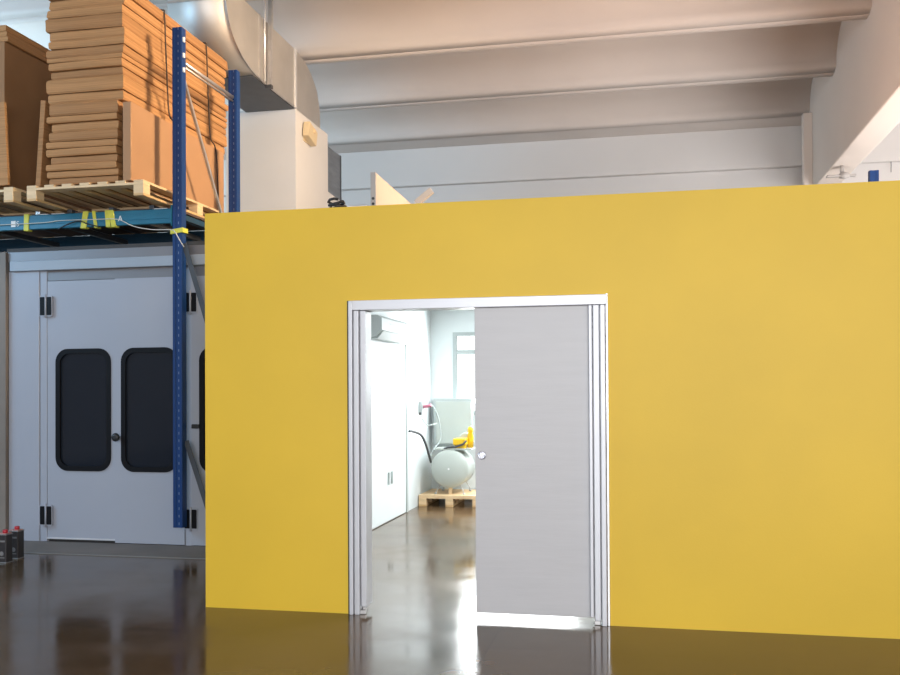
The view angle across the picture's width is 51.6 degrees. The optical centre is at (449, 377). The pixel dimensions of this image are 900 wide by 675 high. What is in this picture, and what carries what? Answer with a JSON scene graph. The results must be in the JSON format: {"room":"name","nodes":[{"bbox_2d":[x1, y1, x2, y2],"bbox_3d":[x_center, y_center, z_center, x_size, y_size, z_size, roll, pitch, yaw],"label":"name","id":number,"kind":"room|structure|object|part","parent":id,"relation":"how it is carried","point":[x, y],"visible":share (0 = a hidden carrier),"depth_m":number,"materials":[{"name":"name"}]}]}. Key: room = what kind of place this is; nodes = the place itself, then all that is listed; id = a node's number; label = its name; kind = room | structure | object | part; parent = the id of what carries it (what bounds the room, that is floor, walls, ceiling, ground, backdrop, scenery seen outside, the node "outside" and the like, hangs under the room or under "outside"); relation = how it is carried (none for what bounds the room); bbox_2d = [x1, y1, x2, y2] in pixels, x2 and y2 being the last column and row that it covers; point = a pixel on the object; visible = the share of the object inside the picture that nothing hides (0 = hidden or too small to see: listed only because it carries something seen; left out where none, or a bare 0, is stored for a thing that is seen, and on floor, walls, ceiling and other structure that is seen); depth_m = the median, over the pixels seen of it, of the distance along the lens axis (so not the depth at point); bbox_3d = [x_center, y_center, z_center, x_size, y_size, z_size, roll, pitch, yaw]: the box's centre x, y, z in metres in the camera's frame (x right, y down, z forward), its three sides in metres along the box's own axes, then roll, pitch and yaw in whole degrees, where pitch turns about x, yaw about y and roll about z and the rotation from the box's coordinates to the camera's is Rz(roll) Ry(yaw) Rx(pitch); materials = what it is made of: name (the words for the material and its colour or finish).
{"room":"warehouse","nodes":[
{"label":"warehouse","id":0,"kind":"room"},
{"bbox_2d":[0,252,9,532],"bbox_3d":[-5.974,0.204,9.708,3.115,2.900,0.110,0,-1,12],"label":"wall partition","id":1,"kind":"structure","parent":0,"point":[4,264],"depth_m":9.35,"materials":[{"name":"brown paint"}]},
{"bbox_2d":[24,541,205,557],"bbox_3d":[-3.943,1.631,8.949,5.380,0.006,0.610,0,-1,12],"label":"trim","id":2,"kind":"structure","parent":1,"relation":"attached to","point":[29,546],"depth_m":8.78,"materials":[{"name":"metal"}]},
{"bbox_2d":[24,552,205,559],"bbox_3d":[-4.007,1.626,8.642,5.380,0.009,0.018,0,-1,12],"label":"trim","id":3,"kind":"structure","parent":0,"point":[24,552],"depth_m":8.43,"materials":[{"name":"grey metal"}]},
{"bbox_2d":[371,311,430,529],"bbox_3d":[-0.915,0.325,9.646,0.020,2.600,6.290,0,-1,12],"label":"wall","id":4,"kind":"structure","parent":0,"point":[419,339],"depth_m":11.98,"materials":[{"name":"white paint"}]},
{"bbox_2d":[371,340,407,528],"bbox_3d":[-0.704,0.590,10.523,0.030,2.090,1.780,0,-1,12],"label":"door","id":5,"kind":"structure","parent":4,"relation":"in","point":[389,361],"depth_m":10.61,"materials":[{"name":"white paint"}]},
{"bbox_3d":[-0.677,1.145,10.598,0.018,0.140,0.170,0,-1,12],"label":"handle","id":6,"kind":"part","parent":5,"relation":"part of","materials":[{"name":"grey metal"}]},
{"bbox_3d":[-0.708,0.590,10.524,0.022,2.090,1.780,0,-1,12],"label":"casing","id":7,"kind":"part","parent":5,"relation":"part of","materials":[{"name":"white paint"}]},
{"bbox_2d":[371,315,408,342],"bbox_3d":[-0.683,-0.522,10.225,0.208,0.245,1.140,0,-1,12],"label":"air conditioner","id":8,"kind":"object","parent":4,"relation":"attached to","point":[384,329],"visible":0.93,"depth_m":9.97,"materials":[{"name":"grey plastic"}]},
{"bbox_2d":[419,401,431,414],"bbox_3d":[-0.312,0.399,12.068,0.165,0.175,0.140,0,-1,12],"label":"wall socket","id":9,"kind":"object","parent":4,"relation":"attached to","point":[422,406],"visible":1,"depth_m":12.02,"materials":[{"name":"white plastic"}]},
{"bbox_2d":[430,405,440,455],"bbox_3d":[-0.186,0.694,12.071,0.039,0.683,0.215,-1,-1,43],"label":"power cable","id":10,"kind":"object","parent":9,"relation":"attached to","point":[431,405],"visible":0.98,"depth_m":12.10,"materials":[{"name":"white plastic"}]},
{"bbox_2d":[0,499,899,674],"bbox_3d":[-0.514,1.663,4.790,21.000,0.200,25.200,0,-1,12],"label":"floor","id":11,"kind":"structure","parent":0,"point":[60,614],"depth_m":5.67,"materials":[{"name":"brown concrete"}]},
{"bbox_2d":[0,529,12,563],"bbox_3d":[-3.910,1.479,8.161,0.104,0.290,0.095,0,-1,12],"label":"can","id":12,"kind":"object","parent":11,"relation":"on","point":[5,536],"visible":1,"depth_m":8.12,"materials":[{"name":"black metal"}]},
{"bbox_2d":[8,526,24,558],"bbox_3d":[-3.901,1.481,8.364,0.104,0.290,0.095,0,-1,12],"label":"can","id":13,"kind":"object","parent":11,"relation":"on","point":[18,534],"visible":0.85,"depth_m":8.32,"materials":[{"name":"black metal"}]},
{"bbox_2d":[7,241,205,545],"bbox_3d":[-2.305,0.189,11.720,3.270,2.940,5.606,0,-1,12],"label":"booth","id":14,"kind":"object","parent":11,"relation":"on","point":[91,327],"visible":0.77,"depth_m":9.17,"materials":[{"name":"white metal"}]},
{"bbox_3d":[-4.269,0.288,9.375,0.348,2.705,0.080,0,-1,12],"label":"panel","id":15,"kind":"part","parent":14,"relation":"part of","materials":[{"name":"white metal"}]},
{"bbox_3d":[-4.057,0.287,9.334,0.076,2.703,0.072,0,-1,12],"label":"jamb post","id":16,"kind":"part","parent":14,"relation":"part of","materials":[{"name":"white metal"}]},
{"bbox_3d":[-3.652,0.313,9.239,0.748,2.555,0.045,0,-1,12],"label":"door","id":17,"kind":"part","parent":14,"relation":"part of","materials":[{"name":"white metal"}]},
{"bbox_3d":[-3.647,1.597,9.212,0.748,0.016,0.034,0,-1,12],"label":"rail","id":18,"kind":"part","parent":14,"relation":"part of","materials":[{"name":"metal"}]},
{"bbox_3d":[-2.859,-1.224,9.090,3.250,0.095,0.090,0,-1,12],"label":"cornice","id":19,"kind":"part","parent":14,"relation":"part of","materials":[{"name":"grey metal"}]},
{"bbox_3d":[-3.261,0.584,9.085,0.084,0.084,0.066,0,-1,12],"label":"knob","id":20,"kind":"part","parent":14,"relation":"part of","materials":[{"name":"black plastic"}]},
{"bbox_3d":[-2.922,0.322,9.074,0.740,2.591,0.045,0,-1,12],"label":"door","id":21,"kind":"part","parent":14,"relation":"part of","materials":[{"name":"white metal"}]},
{"bbox_3d":[-2.519,0.275,9.011,0.067,2.703,0.072,0,-1,12],"label":"jamb post","id":22,"kind":"part","parent":14,"relation":"part of","materials":[{"name":"white metal"}]},
{"bbox_3d":[-2.446,0.470,8.936,0.077,0.040,0.025,0,-1,12],"label":"handle","id":23,"kind":"part","parent":14,"relation":"part of","materials":[{"name":"black plastic"}]},
{"bbox_3d":[-2.134,0.315,8.908,0.722,2.591,0.045,0,-1,12],"label":"door","id":24,"kind":"part","parent":14,"relation":"part of","materials":[{"name":"white metal"}]},
{"bbox_2d":[226,109,344,212],"bbox_3d":[-2.284,-2.391,13.377,0.984,2.260,2.170,0,-1,12],"label":"housing","id":25,"kind":"object","parent":14,"relation":"on","point":[279,170],"visible":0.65,"depth_m":12.33,"materials":[{"name":"white metal"}]},
{"bbox_2d":[166,0,319,127],"bbox_3d":[-2.463,-4.196,11.744,0.775,1.390,3.058,0,-1,12],"label":"ventilation duct","id":26,"kind":"object","parent":25,"relation":"attached to","point":[273,76],"visible":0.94,"depth_m":11.08,"materials":[{"name":"metal"}]},
{"bbox_3d":[-2.514,-3.539,11.645,0.674,0.014,1.320,0,-1,12],"label":"plate","id":27,"kind":"part","parent":26,"relation":"part of","materials":[{"name":"metal"}]},
{"bbox_3d":[-2.234,-4.234,11.216,0.018,1.330,0.018,-1,-1,43],"label":"hanger rod","id":28,"kind":"part","parent":26,"relation":"part of","materials":[{"name":"silver metal"}]},
{"bbox_3d":[-2.504,-2.403,12.330,0.984,2.260,0.030,0,-1,12],"label":"panel","id":29,"kind":"part","parent":25,"relation":"part of","materials":[{"name":"white metal"}]},
{"bbox_2d":[303,121,317,146],"bbox_3d":[-1.896,-3.298,12.606,0.116,0.274,0.354,0,-1,12],"label":"junction box","id":30,"kind":"object","parent":25,"relation":"attached to","point":[309,132],"visible":1,"depth_m":12.52,"materials":[{"name":"beige plastic"}]},
{"bbox_2d":[328,147,341,200],"bbox_3d":[-2.045,-3.009,13.850,0.696,0.685,0.600,0,-1,12],"label":"transition piece","id":31,"kind":"object","parent":25,"relation":"attached to","point":[334,160],"visible":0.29,"depth_m":13.78,"materials":[{"name":"metal"}]},
{"bbox_2d":[0,27,239,527],"bbox_3d":[-4.054,-0.834,9.819,5.244,4.973,1.346,0,-1,12],"label":"rack","id":32,"kind":"object","parent":11,"relation":"on","point":[188,226],"visible":0.93,"depth_m":8.98,"materials":[{"name":"blue metal"}]},
{"bbox_2d":[0,187,117,237],"bbox_3d":[-4.467,-1.703,9.944,1.200,0.144,2.210,0,-1,12],"label":"pallet","id":33,"kind":"object","parent":32,"relation":"on","point":[12,198],"visible":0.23,"depth_m":9.27,"materials":[{"name":"brown wood"}]},
{"bbox_2d":[0,102,9,185],"bbox_3d":[-4.397,-2.198,8.834,0.480,0.812,0.035,0,-1,12],"label":"cardboard sheet","id":34,"kind":"object","parent":33,"relation":"on","point":[4,146],"visible":1,"depth_m":8.78,"materials":[{"name":"brown cardboard"}]},
{"bbox_2d":[0,42,91,212],"bbox_3d":[-4.519,-2.492,9.948,0.967,1.434,1.972,0,-1,12],"label":"carton","id":35,"kind":"object","parent":33,"relation":"on","point":[24,78],"visible":0.23,"depth_m":9.15,"materials":[{"name":"brown cardboard"}]},
{"bbox_2d":[0,37,48,64],"bbox_3d":[-4.499,-3.235,9.945,0.942,0.048,1.908,0,-1,12],"label":"bundle","id":36,"kind":"object","parent":35,"relation":"on","point":[14,43],"visible":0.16,"depth_m":9.17,"materials":[{"name":"brown cardboard"}]},
{"bbox_2d":[0,31,46,57],"bbox_3d":[-4.511,-3.286,9.947,0.940,0.054,1.906,0,-1,12],"label":"bundle","id":37,"kind":"object","parent":36,"relation":"on","point":[3,33],"visible":0.15,"depth_m":9.14,"materials":[{"name":"brown cardboard"}]},
{"bbox_2d":[0,25,50,52],"bbox_3d":[-4.520,-3.344,9.948,0.941,0.059,1.912,0,-1,12],"label":"bundle","id":38,"kind":"object","parent":37,"relation":"on","point":[2,27],"visible":0.2,"depth_m":9.16,"materials":[{"name":"brown cardboard"}]},
{"bbox_2d":[58,221,99,229],"bbox_3d":[-3.619,-1.488,9.057,0.464,0.081,0.022,0,-1,13],"label":"cable","id":39,"kind":"object","parent":32,"relation":"attached to","point":[73,221],"visible":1,"depth_m":9.05,"materials":[{"name":"black plastic"}]},
{"bbox_2d":[1,218,183,246],"bbox_3d":[-4.541,-1.376,9.253,4.134,0.316,0.029,0,-1,12],"label":"cable","id":40,"kind":"object","parent":32,"relation":"attached to","point":[107,218],"visible":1,"depth_m":9.01,"materials":[{"name":"grey plastic"}]},
{"bbox_2d":[27,179,218,218],"bbox_3d":[-3.150,-1.714,9.668,1.200,0.144,2.210,0,-1,12],"label":"pallet","id":41,"kind":"object","parent":32,"relation":"on","point":[35,194],"visible":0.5,"depth_m":8.95,"materials":[{"name":"brown wood"}]},
{"bbox_2d":[36,100,107,208],"bbox_3d":[-3.679,-2.192,9.555,0.108,0.812,1.660,0,-1,12],"label":"cardboard sheet","id":42,"kind":"object","parent":41,"relation":"on","point":[43,161],"visible":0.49,"depth_m":8.75,"materials":[{"name":"brown cardboard"}]},
{"bbox_2d":[49,176,151,207],"bbox_3d":[-3.183,-1.816,9.671,0.722,0.060,2.132,0,-1,12],"label":"cardboard sheet","id":43,"kind":"object","parent":41,"relation":"on","point":[111,179],"visible":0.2,"depth_m":8.66,"materials":[{"name":"brown cardboard"}]},
{"bbox_2d":[47,168,122,179],"bbox_3d":[-3.189,-1.880,9.669,0.743,0.060,2.156,0,-1,12],"label":"bundle","id":44,"kind":"object","parent":43,"relation":"on","point":[97,172],"visible":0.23,"depth_m":8.62,"materials":[{"name":"brown cardboard"}]},
{"bbox_2d":[47,161,122,171],"bbox_3d":[-3.194,-1.944,9.667,0.721,0.060,2.181,0,-1,12],"label":"bundle","id":45,"kind":"object","parent":44,"relation":"on","point":[106,164],"visible":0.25,"depth_m":8.61,"materials":[{"name":"brown cardboard"}]},
{"bbox_2d":[51,154,122,164],"bbox_3d":[-3.179,-2.013,9.677,0.694,0.070,2.139,0,-1,12],"label":"bundle","id":46,"kind":"object","parent":45,"relation":"on","point":[108,157],"visible":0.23,"depth_m":8.63,"materials":[{"name":"brown cardboard"}]},
{"bbox_2d":[46,146,122,158],"bbox_3d":[-3.201,-2.087,9.661,0.734,0.069,2.130,0,-1,12],"label":"bundle","id":47,"kind":"object","parent":46,"relation":"on","point":[101,150],"visible":0.22,"depth_m":8.62,"materials":[{"name":"brown cardboard"}]},
{"bbox_2d":[46,138,122,149],"bbox_3d":[-3.200,-2.155,9.669,0.739,0.061,2.147,0,-1,12],"label":"bundle","id":48,"kind":"object","parent":47,"relation":"on","point":[101,142],"visible":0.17,"depth_m":8.62,"materials":[{"name":"brown cardboard"}]},
{"bbox_2d":[48,128,122,142],"bbox_3d":[-3.183,-2.234,9.673,0.726,0.088,2.160,0,-1,12],"label":"bundle","id":49,"kind":"object","parent":48,"relation":"on","point":[104,133],"visible":0.2,"depth_m":8.62,"materials":[{"name":"brown cardboard"}]},
{"bbox_2d":[51,120,122,132],"bbox_3d":[-3.175,-2.321,9.685,0.698,0.078,2.149,0,-1,12],"label":"bundle","id":50,"kind":"object","parent":49,"relation":"on","point":[113,124],"visible":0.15,"depth_m":8.64,"materials":[{"name":"brown cardboard"}]},
{"bbox_2d":[47,112,122,124],"bbox_3d":[-3.198,-2.395,9.659,0.731,0.060,2.141,0,-1,12],"label":"bundle","id":51,"kind":"object","parent":50,"relation":"on","point":[104,116],"visible":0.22,"depth_m":8.62,"materials":[{"name":"brown cardboard"}]},
{"bbox_2d":[49,99,122,116],"bbox_3d":[-3.179,-2.487,9.681,0.715,0.116,2.176,0,-1,12],"label":"bundle","id":52,"kind":"object","parent":51,"relation":"on","point":[107,106],"visible":0.16,"depth_m":8.62,"materials":[{"name":"brown cardboard"}]},
{"bbox_2d":[48,90,224,153],"bbox_3d":[-3.171,-2.593,9.678,0.786,0.088,2.134,0,-1,12],"label":"bundle","id":53,"kind":"object","parent":52,"relation":"on","point":[121,95],"visible":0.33,"depth_m":8.68,"materials":[{"name":"brown cardboard"}]},
{"bbox_2d":[47,74,226,146],"bbox_3d":[-3.169,-2.708,9.681,0.804,0.134,2.161,0,-1,12],"label":"bundle","id":54,"kind":"object","parent":53,"relation":"on","point":[111,82],"visible":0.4,"depth_m":8.69,"materials":[{"name":"brown cardboard"}]},
{"bbox_2d":[51,67,225,134],"bbox_3d":[-3.153,-2.814,9.683,0.751,0.070,2.146,0,-1,12],"label":"bundle","id":55,"kind":"object","parent":54,"relation":"on","point":[117,70],"visible":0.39,"depth_m":8.70,"materials":[{"name":"brown cardboard"}]},
{"bbox_2d":[48,58,226,128],"bbox_3d":[-3.157,-2.888,9.669,0.766,0.070,2.180,0,-1,12],"label":"bundle","id":56,"kind":"object","parent":55,"relation":"on","point":[114,62],"visible":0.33,"depth_m":8.67,"materials":[{"name":"brown cardboard"}]},
{"bbox_2d":[47,53,226,121],"bbox_3d":[-3.159,-2.948,9.673,0.788,0.042,2.172,0,-1,12],"label":"bundle","id":57,"kind":"object","parent":56,"relation":"on","point":[113,55],"visible":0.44,"depth_m":8.69,"materials":[{"name":"brown cardboard"}]},
{"bbox_2d":[47,44,225,117],"bbox_3d":[-3.167,-3.013,9.666,0.808,0.079,2.137,0,-1,12],"label":"bundle","id":58,"kind":"object","parent":57,"relation":"on","point":[119,48],"visible":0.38,"depth_m":8.69,"materials":[{"name":"brown cardboard"}]},
{"bbox_2d":[49,36,227,110],"bbox_3d":[-3.146,-3.091,9.677,0.787,0.069,2.177,0,-1,12],"label":"bundle","id":59,"kind":"object","parent":58,"relation":"on","point":[105,41],"visible":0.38,"depth_m":8.69,"materials":[{"name":"brown cardboard"}]},
{"bbox_2d":[50,26,224,102],"bbox_3d":[-3.159,-3.174,9.667,0.772,0.089,2.126,0,-1,12],"label":"bundle","id":60,"kind":"object","parent":59,"relation":"on","point":[113,31],"visible":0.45,"depth_m":8.69,"materials":[{"name":"brown cardboard"}]},
{"bbox_2d":[45,13,225,95],"bbox_3d":[-3.182,-3.284,9.674,0.812,0.125,2.145,0,-1,12],"label":"bundle","id":61,"kind":"object","parent":60,"relation":"on","point":[78,23],"visible":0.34,"depth_m":8.68,"materials":[{"name":"brown cardboard"}]},
{"bbox_2d":[47,4,224,84],"bbox_3d":[-3.180,-3.391,9.677,0.791,0.079,2.133,0,-1,12],"label":"bundle","id":62,"kind":"object","parent":61,"relation":"on","point":[118,8],"visible":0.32,"depth_m":8.70,"materials":[{"name":"brown cardboard"}]},
{"bbox_2d":[49,0,225,77],"bbox_3d":[-3.165,-3.478,9.685,0.783,0.088,2.136,0,-1,12],"label":"bundle","id":63,"kind":"object","parent":62,"relation":"on","point":[63,4],"visible":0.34,"depth_m":8.82,"materials":[{"name":"brown cardboard"}]},
{"bbox_2d":[48,0,227,70],"bbox_3d":[-3.165,-3.580,9.684,0.814,0.107,2.186,0,-1,12],"label":"bundle","id":64,"kind":"object","parent":63,"relation":"on","point":[148,6],"visible":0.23,"depth_m":9.54,"materials":[{"name":"brown cardboard"}]},
{"bbox_2d":[161,9,171,119],"bbox_3d":[-2.947,-2.730,9.266,0.459,1.871,0.136,0,-1,-6],"label":"cord","id":65,"kind":"object","parent":64,"relation":"hanging from","point":[161,9],"visible":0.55,"depth_m":9.24,"materials":[{"name":"brown plastic"}]},
{"bbox_2d":[202,42,218,197],"bbox_3d":[-2.762,-2.720,10.147,0.459,1.871,0.136,0,-1,-6],"label":"cord","id":66,"kind":"object","parent":64,"relation":"hanging from","point":[202,42],"visible":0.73,"depth_m":10.14,"materials":[{"name":"brown plastic"}]},
{"bbox_2d":[123,101,223,212],"bbox_3d":[-2.761,-2.154,9.453,0.083,0.726,1.920,0,-1,12],"label":"cardboard sheet","id":67,"kind":"object","parent":41,"relation":"on","point":[147,138],"visible":0.66,"depth_m":9.04,"materials":[{"name":"brown cardboard"}]},
{"bbox_2d":[419,489,475,506],"bbox_3d":[0.067,1.579,12.210,0.800,0.144,0.760,0,-1,12],"label":"pallet","id":68,"kind":"object","parent":11,"relation":"on","point":[428,497],"visible":0.62,"depth_m":11.91,"materials":[{"name":"brown wood"}]},
{"bbox_2d":[431,426,474,494],"bbox_3d":[0.057,1.074,12.181,0.527,0.866,0.592,0,-1,12],"label":"air compressor","id":69,"kind":"object","parent":68,"relation":"on","point":[453,466],"visible":1,"depth_m":11.94,"materials":[{"name":"metal"}]},
{"bbox_2d":[408,430,431,462],"bbox_3d":[-0.350,0.872,11.693,0.075,0.450,0.625,-1,-1,24],"label":"air hose","id":70,"kind":"object","parent":69,"relation":"attached to","point":[412,431],"visible":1,"depth_m":11.70,"materials":[{"name":"grey rubber"}]},
{"bbox_3d":[0.042,1.176,12.189,0.494,0.494,0.580,0,-1,12],"label":"tank","id":71,"kind":"part","parent":69,"relation":"part of","materials":[{"name":"metal"}]},
{"bbox_3d":[0.068,0.925,12.126,0.480,0.020,0.340,0,-1,12],"label":"motor plate","id":72,"kind":"part","parent":69,"relation":"part of","materials":[{"name":"metal"}]},
{"bbox_3d":[0.209,0.800,12.220,0.160,0.160,0.120,0,-1,12],"label":"motor","id":73,"kind":"part","parent":69,"relation":"part of","materials":[{"name":"metal"}]},
{"bbox_2d":[801,113,812,184],"bbox_3d":[5.851,-1.325,15.172,0.140,5.960,0.170,0,-1,12],"label":"column","id":74,"kind":"structure","parent":11,"relation":"on","point":[806,118],"depth_m":15.12,"materials":[{"name":"white paint"}]},
{"bbox_2d":[868,170,878,181],"bbox_3d":[5.630,-0.559,12.313,0.160,4.360,0.160,0,-1,12],"label":"post","id":75,"kind":"object","parent":11,"relation":"on","point":[873,175],"visible":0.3,"depth_m":12.30,"materials":[{"name":"blue paint"}]},
{"bbox_2d":[431,309,475,499],"bbox_3d":[2.760,0.270,12.140,6.190,2.730,0.100,0,-1,12],"label":"wall","id":76,"kind":"structure","parent":0,"point":[444,323],"depth_m":12.69,"materials":[{"name":"white paint"}]},
{"bbox_2d":[433,398,473,444],"bbox_3d":[0.049,0.593,12.562,0.525,0.625,0.176,0,-1,12],"label":"cabinet","id":77,"kind":"object","parent":76,"relation":"attached to","point":[456,415],"visible":0.8,"depth_m":12.48,"materials":[{"name":"white metal"}]},
{"bbox_2d":[453,332,474,414],"bbox_3d":[0.860,-0.060,12.522,1.660,1.120,0.080,0,-1,12],"label":"window","id":78,"kind":"structure","parent":76,"relation":"in","point":[463,342],"depth_m":12.65,"materials":[{"name":"white glass"}]},
{"bbox_2d":[113,162,899,234],"bbox_3d":[2.035,-1.705,17.066,21.000,6.810,0.200,0,-1,12],"label":"wall","id":79,"kind":"structure","parent":0,"point":[778,176],"depth_m":16.77,"materials":[{"name":"paint"}]},
{"bbox_2d":[224,116,801,159],"bbox_3d":[-1.174,-4.685,17.252,14.690,0.810,0.600,0,-1,12],"label":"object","id":80,"kind":"structure","parent":79,"relation":"attached to","point":[785,121],"depth_m":16.51,"materials":[{"name":"concrete"}]},
{"bbox_2d":[224,122,899,196],"bbox_3d":[1.987,-3.967,16.927,21.000,0.710,0.140,0,-1,12],"label":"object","id":81,"kind":"structure","parent":79,"relation":"attached to","point":[770,147],"depth_m":16.75,"materials":[{"name":"white paint"}]},
{"bbox_2d":[826,165,855,178],"bbox_3d":[5.701,-2.990,13.551,0.400,0.190,0.150,0,-1,12],"label":"fitting","id":82,"kind":"object","parent":79,"relation":"hanging from","point":[843,175],"visible":1,"depth_m":13.52,"materials":[{"name":"grey metal"}]},
{"bbox_3d":[5.701,-2.935,13.551,0.400,0.030,0.080,0,-1,12],"label":"arm","id":83,"kind":"part","parent":82,"relation":"part of","materials":[{"name":"grey metal"}]},
{"bbox_2d":[809,0,899,183],"bbox_3d":[3.704,-4.239,3.792,0.380,2.090,24.850,0,-1,12],"label":"beam","id":84,"kind":"structure","parent":79,"relation":"attached to","point":[854,109],"depth_m":12.03,"materials":[{"name":"white paint"}]},
{"bbox_2d":[205,180,899,638],"bbox_3d":[1.440,0.199,5.857,6.390,2.730,0.120,0,-1,12],"label":"wall","id":85,"kind":"structure","parent":0,"point":[754,332],"depth_m":5.82,"materials":[{"name":"yellow paint"}]},
{"bbox_2d":[347,293,609,626],"bbox_3d":[0.172,0.524,6.115,1.727,2.101,0.170,0,-1,12],"label":"door","id":86,"kind":"structure","parent":85,"relation":"in","point":[542,390],"depth_m":6.00,"materials":[{"name":"metal"}]},
{"bbox_3d":[0.208,0.508,6.059,0.056,0.056,0.010,0,-1,12],"label":"flush pull","id":87,"kind":"part","parent":86,"relation":"part of","materials":[{"name":"silver metal"}]},
{"bbox_3d":[0.530,0.536,6.016,0.738,1.988,0.040,0,-1,12],"label":"panel","id":88,"kind":"part","parent":86,"relation":"part of","materials":[{"name":"paint"}]},
{"bbox_3d":[-0.553,-5.322,4.876,21.000,0.150,25.200,0,-1,12],"label":"ceiling","id":89,"kind":"structure","parent":0,"visible":0},
{"bbox_2d":[0,0,166,19],"bbox_3d":[-2.779,-4.771,9.609,14.690,0.810,2.140,0,-1,12],"label":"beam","id":90,"kind":"structure","parent":89,"relation":"attached to","point":[9,9],"depth_m":11.08,"materials":[{"name":"concrete"}]},
{"bbox_2d":[0,0,871,60],"bbox_3d":[-2.340,-4.747,11.703,14.690,0.810,2.140,0,-1,12],"label":"ceiling beam","id":91,"kind":"structure","parent":89,"relation":"attached to","point":[318,29],"depth_m":12.00,"materials":[{"name":"concrete"}]},
{"bbox_2d":[224,73,833,151],"bbox_3d":[-1.458,-4.700,15.902,14.690,0.810,2.160,0,-1,12],"label":"beam","id":92,"kind":"structure","parent":89,"relation":"attached to","point":[785,96],"depth_m":15.96,"materials":[{"name":"concrete"}]},
{"bbox_2d":[224,14,868,112],"bbox_3d":[-1.900,-4.723,13.797,14.690,0.810,2.140,0,-1,12],"label":"beam","id":93,"kind":"structure","parent":89,"relation":"attached to","point":[806,46],"depth_m":13.76,"materials":[{"name":"concrete"}]},
{"bbox_3d":[2.094,-1.065,9.019,6.190,0.130,6.310,0,-1,12],"label":"ceiling","id":94,"kind":"structure","parent":0,"visible":0},
{"bbox_2d":[327,197,346,207],"bbox_3d":[-0.818,-1.224,6.725,0.144,0.138,0.119,0,-1,12],"label":"cable coil","id":95,"kind":"object","parent":94,"relation":"on","point":[341,203],"visible":0.41,"depth_m":6.68,"materials":[{"name":"black plastic"}]},
{"bbox_2d":[370,172,433,205],"bbox_3d":[-0.316,-1.493,8.934,0.220,0.747,2.376,0,-1,12],"label":"board panel","id":96,"kind":"object","parent":94,"relation":"on","point":[382,193],"visible":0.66,"depth_m":8.10,"materials":[{"name":"beige wood"}]}
]}

